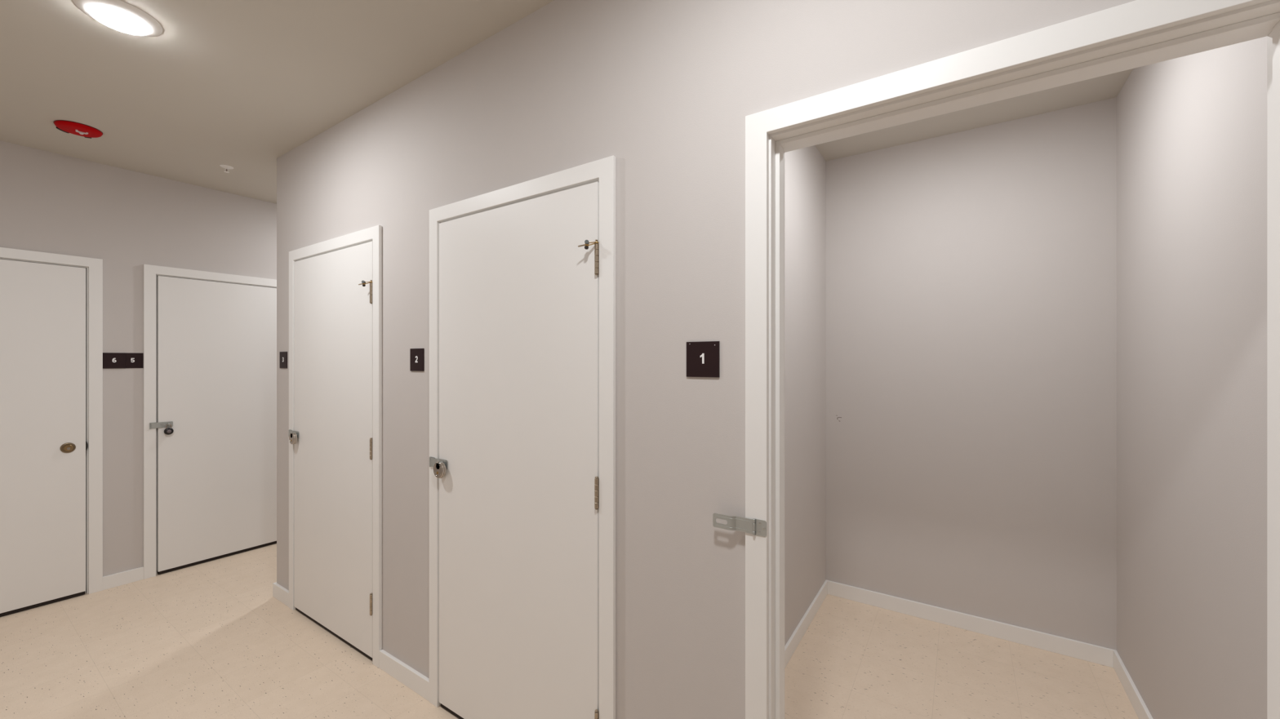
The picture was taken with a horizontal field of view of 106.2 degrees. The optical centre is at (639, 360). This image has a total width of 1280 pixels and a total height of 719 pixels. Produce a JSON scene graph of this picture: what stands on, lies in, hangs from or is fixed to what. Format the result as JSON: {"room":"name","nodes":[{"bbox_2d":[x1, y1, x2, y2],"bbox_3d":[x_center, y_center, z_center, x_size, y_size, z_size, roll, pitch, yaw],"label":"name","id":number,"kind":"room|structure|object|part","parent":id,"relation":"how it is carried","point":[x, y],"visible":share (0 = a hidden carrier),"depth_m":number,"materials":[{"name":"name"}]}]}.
{"room":"storage unit corridor","nodes":[
{"label":"storage unit corridor","id":0,"kind":"room"},
{"bbox_2d":[0,140,276,577],"bbox_3d":[-2.991,0.108,4.168,0.118,2.831,5.600,0,0,34],"label":"wall","id":1,"kind":"structure","parent":0,"point":[51,202],"depth_m":3.28,"materials":[{"name":"paint"}]},
{"bbox_2d":[0,258,85,617],"bbox_3d":[-3.863,0.459,2.759,0.065,2.121,0.896,0,0,34],"label":"door","id":2,"kind":"structure","parent":1,"relation":"in","point":[42,306],"depth_m":2.98,"materials":[{"name":"white paint"}]},
{"bbox_2d":[0,247,102,594],"bbox_3d":[-3.905,0.426,2.789,0.140,2.196,1.039,0,0,34],"label":"door frame","id":3,"kind":"structure","parent":1,"relation":"attached to","point":[94,267],"depth_m":3.15,"materials":[{"name":"white paint"}]},
{"bbox_2d":[102,352,125,368],"bbox_3d":[-3.538,0.001,3.233,0.005,0.104,0.104,0,0,34],"label":"room sign","id":4,"kind":"object","parent":1,"relation":"attached to","point":[110,360],"visible":1,"depth_m":3.23,"materials":[{"name":"brown plastic"}]},
{"bbox_2d":[102,566,143,590],"bbox_3d":[-3.513,1.481,3.268,0.016,0.086,0.193,0,0,34],"label":"baseboard","id":5,"kind":"structure","parent":1,"relation":"attached to","point":[126,577],"depth_m":3.26,"materials":[{"name":"white paint"}]},
{"bbox_2d":[125,353,142,368],"bbox_3d":[-3.493,0.001,3.308,0.005,0.104,0.104,0,0,34],"label":"room sign","id":6,"kind":"object","parent":1,"relation":"attached to","point":[132,360],"visible":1,"depth_m":3.31,"materials":[{"name":"brown plastic"}]},
{"bbox_2d":[143,264,276,579],"bbox_3d":[-3.220,0.426,3.814,0.140,2.196,1.041,0,0,34],"label":"door frame","id":7,"kind":"structure","parent":1,"relation":"attached to","point":[150,272],"depth_m":3.38,"materials":[{"name":"white paint"}]},
{"bbox_2d":[156,275,276,574],"bbox_3d":[-3.182,0.459,3.791,0.047,2.121,0.900,0,0,34],"label":"door","id":8,"kind":"structure","parent":1,"relation":"in","point":[216,342],"depth_m":3.65,"materials":[{"name":"white paint"}]},
{"bbox_2d":[149,421,173,429],"bbox_3d":[-3.393,0.458,3.409,0.028,0.045,0.122,0,0,34],"label":"hasp","id":9,"kind":"object","parent":8,"relation":"attached to","point":[162,424],"visible":1,"depth_m":3.41,"materials":[{"name":"metal"}]},
{"bbox_2d":[164,423,173,435],"bbox_3d":[-3.366,0.491,3.433,0.028,0.078,0.049,0,0,34],"label":"padlock","id":10,"kind":"object","parent":9,"relation":"hanging from","point":[168,431],"visible":1,"depth_m":3.43,"materials":[{"name":"black metal"}]},
{"bbox_2d":[0,0,1133,204],"bbox_3d":[-0.339,-1.347,2.393,8.065,0.080,5.840,0,0,34],"label":"ceiling","id":11,"kind":"structure","parent":0,"point":[241,85],"depth_m":2.23,"materials":[{"name":"paint"}]},
{"bbox_2d":[53,120,102,138],"bbox_3d":[-3.151,-1.289,2.699,0.181,0.036,0.181,0,0,34],"label":"fire alarm","id":12,"kind":"object","parent":11,"relation":"attached to","point":[68,126],"visible":1,"depth_m":2.67,"materials":[{"name":"red plastic"}]},
{"bbox_2d":[72,0,162,36],"bbox_3d":[-1.969,-1.294,1.819,0.232,0.026,0.232,0,0,34],"label":"recessed light","id":13,"kind":"object","parent":11,"relation":"in","point":[121,15],"visible":1,"depth_m":1.80,"materials":[{"name":"white plastic"}]},
{"bbox_2d":[219,164,233,173],"bbox_3d":[-2.785,-1.288,3.238,0.073,0.038,0.073,0,0,34],"label":"sprinkler","id":14,"kind":"object","parent":11,"relation":"attached to","point":[226,166],"visible":1,"depth_m":3.23,"materials":[{"name":"white plastic"}]},
{"bbox_2d":[0,543,1138,718],"bbox_3d":[-0.339,1.554,2.393,8.065,0.060,5.840,0,0,34],"label":"floor","id":15,"kind":"structure","parent":0,"point":[211,639],"depth_m":2.39,"materials":[{"name":"plastic"}]},
{"bbox_2d":[276,0,1135,718],"bbox_3d":[0.170,0.108,1.492,5.978,2.831,0.118,0,0,34],"label":"wall","id":16,"kind":"structure","parent":0,"point":[667,89],"depth_m":1.52,"materials":[{"name":"paint"}]},
{"bbox_2d":[272,582,288,607],"bbox_3d":[-2.262,1.481,3.039,0.248,0.086,0.016,0,0,34],"label":"baseboard","id":17,"kind":"structure","parent":16,"relation":"attached to","point":[281,593],"depth_m":3.04,"materials":[{"name":"white paint"}]},
{"bbox_2d":[280,351,287,368],"bbox_3d":[-2.257,-0.004,3.041,0.106,0.104,0.006,0,0,34],"label":"room sign","id":18,"kind":"object","parent":16,"relation":"attached to","point":[283,355],"visible":1,"depth_m":3.04,"materials":[{"name":"brown plastic"}]},
{"bbox_2d":[293,241,372,660],"bbox_3d":[-1.714,0.459,2.684,0.919,2.121,0.059,0,0,34],"label":"door","id":19,"kind":"structure","parent":16,"relation":"in","point":[333,313],"depth_m":2.65,"materials":[{"name":"white paint"}]},
{"bbox_2d":[288,429,298,438],"bbox_3d":[-2.106,0.446,2.909,0.122,0.045,0.028,0,0,34],"label":"hasp","id":20,"kind":"object","parent":19,"relation":"attached to","point":[290,430],"visible":0.59,"depth_m":2.91,"materials":[{"name":"metal"}]},
{"bbox_2d":[288,432,297,444],"bbox_3d":[-2.081,0.469,2.883,0.073,0.071,0.021,0,0,34],"label":"padlock","id":21,"kind":"object","parent":20,"relation":"hanging from","point":[293,437],"visible":1,"depth_m":2.87,"materials":[{"name":"metal"}]},
{"bbox_2d":[358,280,372,286],"bbox_3d":[-1.377,-0.385,2.405,0.069,0.030,0.023,0,0,-7],"label":"door stop","id":22,"kind":"object","parent":19,"relation":"attached to","point":[363,282],"visible":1,"depth_m":2.40,"materials":[{"name":"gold metal"}]},
{"bbox_2d":[288,225,382,668],"bbox_3d":[-1.690,0.426,2.728,1.050,2.196,0.140,0,0,34],"label":"door frame","id":23,"kind":"structure","parent":16,"relation":"attached to","point":[374,234],"depth_m":2.40,"materials":[{"name":"white paint"}]},
{"bbox_2d":[379,649,429,702],"bbox_3d":[-1.111,1.481,2.268,0.423,0.086,0.016,0,0,34],"label":"baseboard","id":24,"kind":"structure","parent":16,"relation":"attached to","point":[416,682],"depth_m":2.25,"materials":[{"name":"white paint"}]},
{"bbox_2d":[409,348,424,371],"bbox_3d":[-1.031,-0.004,2.221,0.106,0.104,0.006,0,0,34],"label":"room sign","id":25,"kind":"object","parent":16,"relation":"attached to","point":[416,356],"visible":1,"depth_m":2.21,"materials":[{"name":"brown plastic"}]},
{"bbox_2d":[439,181,599,718],"bbox_3d":[-0.499,0.459,1.872,0.896,2.121,0.059,0,0,34],"label":"door","id":26,"kind":"structure","parent":16,"relation":"in","point":[519,295],"depth_m":1.83,"materials":[{"name":"white paint"}]},
{"bbox_2d":[429,457,447,469],"bbox_3d":[-0.887,0.449,2.093,0.122,0.045,0.028,0,0,34],"label":"hasp","id":27,"kind":"object","parent":26,"relation":"attached to","point":[433,460],"visible":0.76,"depth_m":2.11,"materials":[{"name":"metal"}]},
{"bbox_2d":[433,462,446,478],"bbox_3d":[-0.862,0.472,2.067,0.073,0.071,0.021,0,0,34],"label":"padlock","id":28,"kind":"object","parent":27,"relation":"hanging from","point":[439,468],"visible":1,"depth_m":2.06,"materials":[{"name":"metal"}]},
{"bbox_2d":[577,240,598,249],"bbox_3d":[-0.172,-0.385,1.599,0.069,0.030,0.023,0,0,-7],"label":"door stop","id":29,"kind":"object","parent":26,"relation":"attached to","point":[587,244],"visible":1,"depth_m":1.60,"materials":[{"name":"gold metal"}]},
{"bbox_2d":[429,155,615,718],"bbox_3d":[-0.475,0.426,1.915,1.027,2.196,0.140,0,0,34],"label":"door frame","id":30,"kind":"structure","parent":16,"relation":"attached to","point":[602,171],"depth_m":1.60,"materials":[{"name":"white paint"}]},
{"bbox_2d":[686,341,719,377],"bbox_3d":[0.183,-0.004,1.408,0.106,0.104,0.006,0,0,34],"label":"room sign","id":31,"kind":"object","parent":16,"relation":"attached to","point":[702,357],"visible":1,"depth_m":1.41,"materials":[{"name":"brown plastic"}]},
{"bbox_2d":[745,0,1279,718],"bbox_3d":[0.757,0.426,1.090,1.034,2.196,0.140,0,0,34],"label":"door frame","id":32,"kind":"structure","parent":16,"relation":"attached to","point":[1136,33],"depth_m":1.14,"materials":[{"name":"white paint"}]},
{"bbox_2d":[712,513,766,537],"bbox_3d":[0.272,0.451,1.322,0.152,0.045,0.010,0,0,30],"label":"hasp","id":33,"kind":"object","parent":32,"relation":"attached to","point":[754,526],"visible":1,"depth_m":1.32,"materials":[{"name":"metal"}]},
{"bbox_3d":[0.321,0.451,1.293,0.038,0.043,0.008,0,0,34],"label":"hinge plate","id":34,"kind":"part","parent":33,"relation":"part of","materials":[{"name":"metal"}]},
{"bbox_2d":[784,145,826,646],"bbox_3d":[0.640,0.108,2.393,0.118,2.831,1.903,0,0,34],"label":"wall","id":35,"kind":"structure","parent":0,"point":[805,168],"depth_m":2.72,"materials":[{"name":"paint"}]},
{"bbox_2d":[784,580,827,668],"bbox_3d":[0.695,1.481,2.356,0.014,0.086,1.903,0,0,34],"label":"baseboard","id":36,"kind":"structure","parent":35,"relation":"attached to","point":[791,646],"depth_m":2.68,"materials":[{"name":"white paint"}]},
{"bbox_2d":[826,97,1116,650],"bbox_3d":[1.343,0.108,3.139,5.860,2.831,0.118,0,0,34],"label":"wall","id":37,"kind":"structure","parent":0,"point":[971,274],"depth_m":2.68,"materials":[{"name":"paint"}]},
{"bbox_2d":[827,580,1113,667],"bbox_3d":[1.788,1.481,2.762,1.351,0.086,0.014,0,0,34],"label":"baseboard","id":38,"kind":"structure","parent":37,"relation":"attached to","point":[1091,653],"depth_m":2.68,"materials":[{"name":"white paint"}]},
{"bbox_2d":[1116,35,1266,718],"bbox_3d":[1.884,0.108,1.560,0.118,2.831,1.903,0,0,34],"label":"wall","id":39,"kind":"structure","parent":0,"point":[1192,129],"depth_m":1.61,"materials":[{"name":"paint"}]},
{"bbox_2d":[1112,649,1152,718],"bbox_3d":[1.829,1.481,1.597,0.014,0.086,1.903,0,0,34],"label":"baseboard","id":40,"kind":"structure","parent":39,"relation":"attached to","point":[1130,688],"depth_m":2.14,"materials":[{"name":"white paint"}]}
]}

